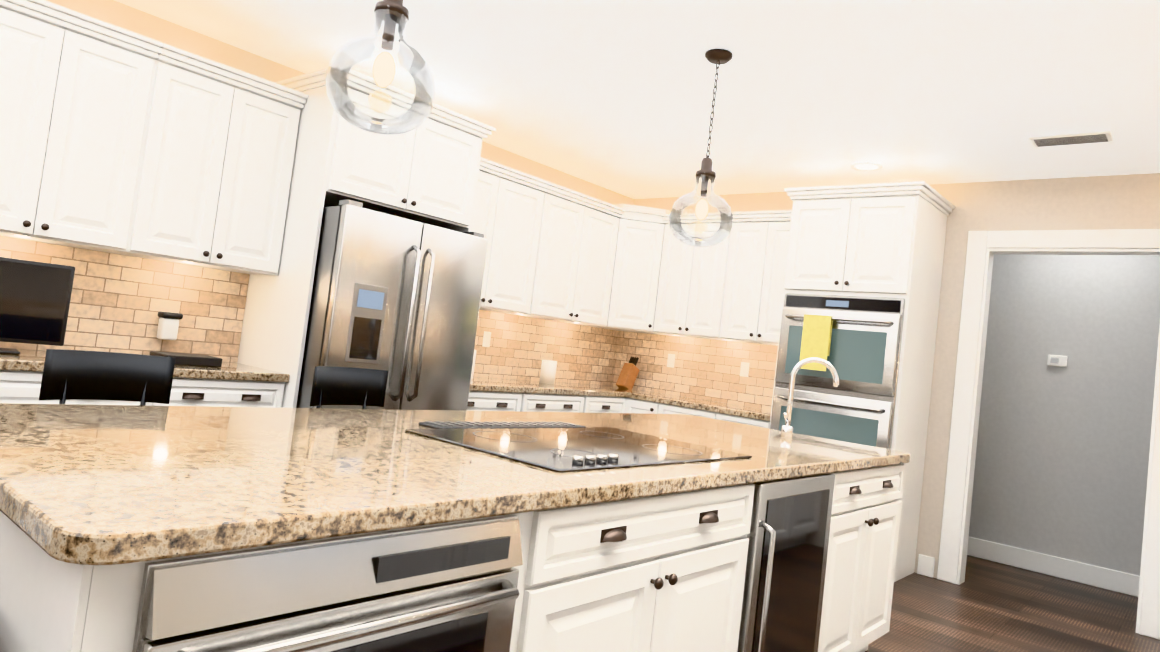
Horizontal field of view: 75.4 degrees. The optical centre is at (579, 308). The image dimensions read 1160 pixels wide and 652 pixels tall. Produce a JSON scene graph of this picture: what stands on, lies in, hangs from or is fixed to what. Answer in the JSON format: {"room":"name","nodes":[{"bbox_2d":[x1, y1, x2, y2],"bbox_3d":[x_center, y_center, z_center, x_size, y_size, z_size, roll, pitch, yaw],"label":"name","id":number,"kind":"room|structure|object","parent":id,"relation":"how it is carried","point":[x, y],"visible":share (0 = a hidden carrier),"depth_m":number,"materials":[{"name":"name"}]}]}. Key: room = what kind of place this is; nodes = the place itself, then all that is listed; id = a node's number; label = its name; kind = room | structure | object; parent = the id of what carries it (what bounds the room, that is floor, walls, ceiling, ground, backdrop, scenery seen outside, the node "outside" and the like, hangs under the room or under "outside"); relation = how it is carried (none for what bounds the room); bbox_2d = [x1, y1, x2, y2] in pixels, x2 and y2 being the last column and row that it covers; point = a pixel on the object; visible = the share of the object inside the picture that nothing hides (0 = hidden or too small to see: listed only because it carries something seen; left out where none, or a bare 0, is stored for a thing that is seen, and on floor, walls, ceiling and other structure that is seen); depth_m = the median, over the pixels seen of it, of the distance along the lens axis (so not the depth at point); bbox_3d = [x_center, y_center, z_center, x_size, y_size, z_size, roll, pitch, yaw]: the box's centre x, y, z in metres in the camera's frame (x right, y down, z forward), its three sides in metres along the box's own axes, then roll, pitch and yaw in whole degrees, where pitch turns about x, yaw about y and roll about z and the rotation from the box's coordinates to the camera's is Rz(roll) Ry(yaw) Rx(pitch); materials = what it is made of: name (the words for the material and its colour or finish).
{"room":"kitchen","nodes":[
{"label":"kitchen","id":0,"kind":"room"},
{"bbox_2d":[2,0,633,385],"bbox_3d":[-2.818,-0.258,3.217,0.120,2.640,9.920,4,-4,41],"label":"wall","id":1,"kind":"structure","parent":0,"point":[122,15],"depth_m":4.08,"materials":[{"name":"paint"}]},
{"bbox_2d":[0,0,163,255],"bbox_3d":[-2.389,-0.773,3.309,0.350,0.932,0.735,4,-4,41],"label":"upper cabinet","id":2,"kind":"object","parent":1,"relation":"attached to","point":[115,139],"depth_m":3.26,"materials":[{"name":"white wood"}]},
{"bbox_2d":[132,52,303,275],"bbox_3d":[-1.916,-0.689,3.864,0.350,0.932,0.733,4,-4,41],"label":"upper cabinet","id":3,"kind":"object","parent":1,"relation":"attached to","point":[218,174],"depth_m":3.73,"materials":[{"name":"white wood"}]},
{"bbox_2d":[482,331,490,346],"bbox_3d":[-0.696,0.230,5.602,0.004,0.115,0.075,4,-4,41],"label":"electrical outlet plate","id":4,"kind":"object","parent":1,"relation":"attached to","point":[487,335],"depth_m":5.60,"materials":[{"name":"white plastic"}]},
{"bbox_2d":[471,157,791,345],"bbox_3d":[0.336,-0.392,5.337,1.866,1.022,2.436,4,-4,41],"label":"upper cabinets","id":5,"kind":"object","parent":1,"relation":"attached to","point":[556,252],"visible":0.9,"depth_m":5.75,"materials":[{"name":"white wood"}]},
{"bbox_2d":[917,554,934,577],"bbox_3d":[-1.057,1.129,1.558,4.860,0.130,9.599,4,-4,41],"label":"baseboard","id":6,"kind":"structure","parent":1,"relation":"attached to","point":[925,567],"depth_m":4.95,"materials":[{"name":"white wood"}]},
{"bbox_2d":[115,0,1159,198],"bbox_3d":[-0.412,-1.414,2.091,5.260,0.100,11.050,4,-4,41],"label":"ceiling","id":7,"kind":"structure","parent":0,"point":[615,96],"depth_m":3.74,"materials":[{"name":"paint"}]},
{"bbox_2d":[325,0,435,134],"bbox_3d":[-0.501,-0.924,2.059,0.292,0.896,0.292,4,-4,41],"label":"pendant light","id":8,"kind":"object","parent":7,"relation":"hanging from","point":[351,53],"visible":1,"depth_m":2.08,"materials":[{"name":"clear glass"}]},
{"bbox_2d":[668,49,732,247],"bbox_3d":[0.587,-0.725,3.429,0.292,0.896,0.292,4,-4,41],"label":"pendant light","id":9,"kind":"object","parent":7,"relation":"hanging from","point":[703,201],"visible":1,"depth_m":3.45,"materials":[{"name":"clear glass"}]},
{"bbox_2d":[850,162,881,170],"bbox_3d":[1.898,-0.938,4.977,0.199,0.006,0.199,6,-3,20],"label":"recessed light","id":10,"kind":"object","parent":7,"relation":"in","point":[864,166],"visible":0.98,"depth_m":4.93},
{"bbox_2d":[1029,131,1112,146],"bbox_3d":[2.615,-0.900,4.003,0.360,0.014,0.160,4,-4,41],"label":"ceiling vent","id":11,"kind":"object","parent":7,"relation":"in","point":[1076,138],"visible":0.98,"depth_m":3.98,"materials":[{"name":"silver metal"}]},
{"bbox_2d":[624,173,1159,577],"bbox_3d":[1.861,0.418,5.608,3.910,2.640,0.120,4,-4,41],"label":"wall","id":12,"kind":"structure","parent":0,"point":[970,202],"depth_m":4.98,"materials":[{"name":"paint"}]},
{"bbox_2d":[667,354,674,367],"bbox_3d":[0.780,0.447,6.423,0.075,0.115,0.004,4,-4,41],"label":"electrical outlet plate","id":13,"kind":"object","parent":12,"relation":"attached to","point":[671,357],"depth_m":6.42,"materials":[{"name":"white plastic"}]},
{"bbox_2d":[740,362,749,376],"bbox_3d":[1.309,0.485,5.967,0.075,0.115,0.004,4,-4,41],"label":"electrical outlet plate","id":14,"kind":"object","parent":12,"relation":"attached to","point":[744,370],"depth_m":5.96,"materials":[{"name":"white plastic"}]},
{"bbox_2d":[937,229,1159,639],"bbox_3d":[2.960,0.666,4.634,1.180,2.305,0.160,4,-4,41],"label":"door frame","id":15,"kind":"structure","parent":12,"relation":"attached to","point":[983,247],"depth_m":4.86,"materials":[{"name":"white wood"}]},
{"bbox_2d":[865,555,1159,651],"bbox_3d":[-0.732,1.303,1.949,5.260,0.100,11.050,4,-4,41],"label":"floor","id":16,"kind":"structure","parent":0,"point":[989,606],"depth_m":4.28,"materials":[{"name":"brown wood"}]},
{"bbox_2d":[0,372,155,405],"bbox_3d":[-2.443,0.672,3.192,0.580,0.880,0.858,4,-4,41],"label":"base cabinet","id":17,"kind":"object","parent":16,"relation":"on","point":[15,387],"depth_m":3.00,"materials":[{"name":"white wood"}]},
{"bbox_2d":[39,349,175,404],"bbox_3d":[-1.390,0.664,2.182,0.435,1.042,0.374,4,-4,41],"label":"bar stool","id":18,"kind":"object","parent":16,"relation":"on","point":[88,375],"visible":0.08,"depth_m":2.35,"materials":[{"name":"black leather"},{"name":"metal"}]},
{"bbox_2d":[156,380,288,407],"bbox_3d":[-1.965,0.758,3.753,0.580,0.880,0.627,4,-4,41],"label":"base cabinet","id":19,"kind":"object","parent":16,"relation":"on","point":[210,393],"depth_m":3.60,"materials":[{"name":"white wood"}]},
{"bbox_2d":[0,348,289,383],"bbox_3d":[-2.214,0.248,3.409,0.595,0.042,1.587,4,-4,41],"label":"countertop","id":20,"kind":"structure","parent":19,"relation":"on","point":[32,359],"depth_m":3.50,"materials":[{"name":"beige stone"}]},
{"bbox_2d":[0,257,74,354],"bbox_3d":[-2.493,-0.023,3.143,0.206,0.400,0.587,4,-4,41],"label":"tv","id":21,"kind":"object","parent":20,"relation":"on","point":[35,297],"visible":1,"depth_m":3.24,"materials":[{"name":"black plastic"}]},
{"bbox_2d":[150,311,222,366],"bbox_3d":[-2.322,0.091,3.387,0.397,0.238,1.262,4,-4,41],"label":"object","id":22,"kind":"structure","parent":20,"relation":"on","point":[168,324],"depth_m":3.75,"materials":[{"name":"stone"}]},
{"bbox_2d":[310,366,387,408],"bbox_3d":[-0.828,0.765,2.842,0.435,1.042,0.374,4,-4,41],"label":"bar stool","id":23,"kind":"object","parent":16,"relation":"on","point":[363,387],"visible":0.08,"depth_m":3.01,"materials":[{"name":"black leather"}]},
{"bbox_2d":[237,67,495,407],"bbox_3d":[-1.285,0.052,4.369,0.725,2.503,1.100,4,-4,41],"label":"cabinet","id":24,"kind":"object","parent":16,"relation":"on","point":[427,171],"visible":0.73,"depth_m":4.02,"materials":[{"name":"white wood"}]},
{"bbox_2d":[296,200,487,410],"bbox_3d":[-1.238,0.394,4.277,0.894,1.825,0.950,4,-4,41],"label":"fridge","id":25,"kind":"object","parent":16,"relation":"on","point":[397,298],"visible":0.48,"depth_m":3.96,"materials":[{"name":"silver metal"}]},
{"bbox_2d":[0,461,909,651],"bbox_3d":[0.077,0.930,2.447,0.967,0.880,3.300,4,-4,41],"label":"kitchen island","id":26,"kind":"object","parent":16,"relation":"on","point":[789,562],"depth_m":1.59,"materials":[{"name":"white wood"}]},
{"bbox_2d":[0,403,909,576],"bbox_3d":[-0.012,0.466,2.614,1.250,0.042,3.390,4,-4,41],"label":"island countertop","id":27,"kind":"structure","parent":26,"relation":"on","point":[77,481],"depth_m":1.54,"materials":[{"name":"beige stone"}]},
{"bbox_2d":[400,421,755,472],"bbox_3d":[0.037,0.426,2.399,0.620,0.025,1.000,4,-4,41],"label":"cooktop","id":28,"kind":"object","parent":27,"relation":"in","point":[562,446],"depth_m":2.37,"materials":[{"name":"black glass"}]},
{"bbox_2d":[467,390,526,411],"bbox_3d":[-0.881,0.950,4.995,0.620,0.880,0.660,4,-4,41],"label":"base cabinet","id":29,"kind":"object","parent":16,"relation":"on","point":[478,400],"depth_m":4.89,"materials":[{"name":"white wood"}]},
{"bbox_2d":[469,378,654,393],"bbox_3d":[-0.251,0.598,5.687,0.630,0.042,2.436,4,-4,41],"label":"countertop","id":30,"kind":"structure","parent":29,"relation":"on","point":[475,383],"depth_m":5.54,"materials":[{"name":"beige stone"}]},
{"bbox_2d":[523,390,586,412],"bbox_3d":[-0.456,1.026,5.494,0.620,0.880,0.660,4,-4,41],"label":"base cabinet","id":31,"kind":"object","parent":16,"relation":"on","point":[537,400],"depth_m":5.31,"materials":[{"name":"white wood"}]},
{"bbox_2d":[587,394,626,412],"bbox_3d":[-0.077,1.094,5.939,0.620,0.880,0.516,4,-4,41],"label":"base cabinet","id":32,"kind":"object","parent":16,"relation":"on","point":[596,403],"depth_m":5.75,"materials":[{"name":"white wood"}]},
{"bbox_2d":[631,394,770,417],"bbox_3d":[1.035,0.753,5.761,1.236,0.042,0.630,4,-4,41],"label":"countertop","id":33,"kind":"structure","parent":32,"relation":"on","point":[730,407],"depth_m":5.65,"materials":[{"name":"beige stone"}]},
{"bbox_2d":[623,394,658,413],"bbox_3d":[0.624,1.183,6.053,0.340,0.880,0.620,4,-4,41],"label":"base cabinet","id":34,"kind":"object","parent":16,"relation":"on","point":[634,405],"depth_m":5.83,"materials":[{"name":"white wood"}]},
{"bbox_2d":[659,402,718,418],"bbox_3d":[0.941,1.206,5.779,0.500,0.880,0.620,4,-4,41],"label":"base cabinet","id":35,"kind":"object","parent":16,"relation":"on","point":[664,407],"depth_m":5.58,"materials":[{"name":"white wood"}]},
{"bbox_2d":[715,410,769,427],"bbox_3d":[1.291,1.231,5.477,0.426,0.880,0.620,4,-4,41],"label":"base cabinet","id":36,"kind":"object","parent":16,"relation":"on","point":[746,419],"depth_m":5.26,"materials":[{"name":"white wood"}]},
{"bbox_2d":[769,181,954,581],"bbox_3d":[1.817,0.464,5.055,0.920,2.482,0.758,4,-4,41],"label":"tall cabinet","id":37,"kind":"object","parent":16,"relation":"on","point":[861,290],"visible":0.77,"depth_m":4.82,"materials":[{"name":"white wood"}]},
{"bbox_2d":[969,254,1159,575],"bbox_3d":[3.691,0.623,5.394,3.140,2.640,0.100,4,-4,41],"label":"wall","id":38,"kind":"structure","parent":0,"point":[1061,463],"depth_m":5.42,"materials":[{"name":"paint"}]},
{"bbox_2d":[967,537,1139,596],"bbox_3d":[3.507,1.856,5.285,2.940,0.140,0.014,4,-4,41],"label":"baseboard","id":39,"kind":"structure","parent":38,"relation":"attached to","point":[1098,576],"depth_m":5.37,"materials":[{"name":"white wood"}]},
{"bbox_2d":[1047,355,1066,366],"bbox_3d":[3.501,0.384,5.507,0.120,0.080,0.026,4,-4,41],"label":"thermostat","id":40,"kind":"object","parent":38,"relation":"attached to","point":[1057,360],"visible":0.98,"depth_m":5.50,"materials":[{"name":"white plastic"}]}
]}

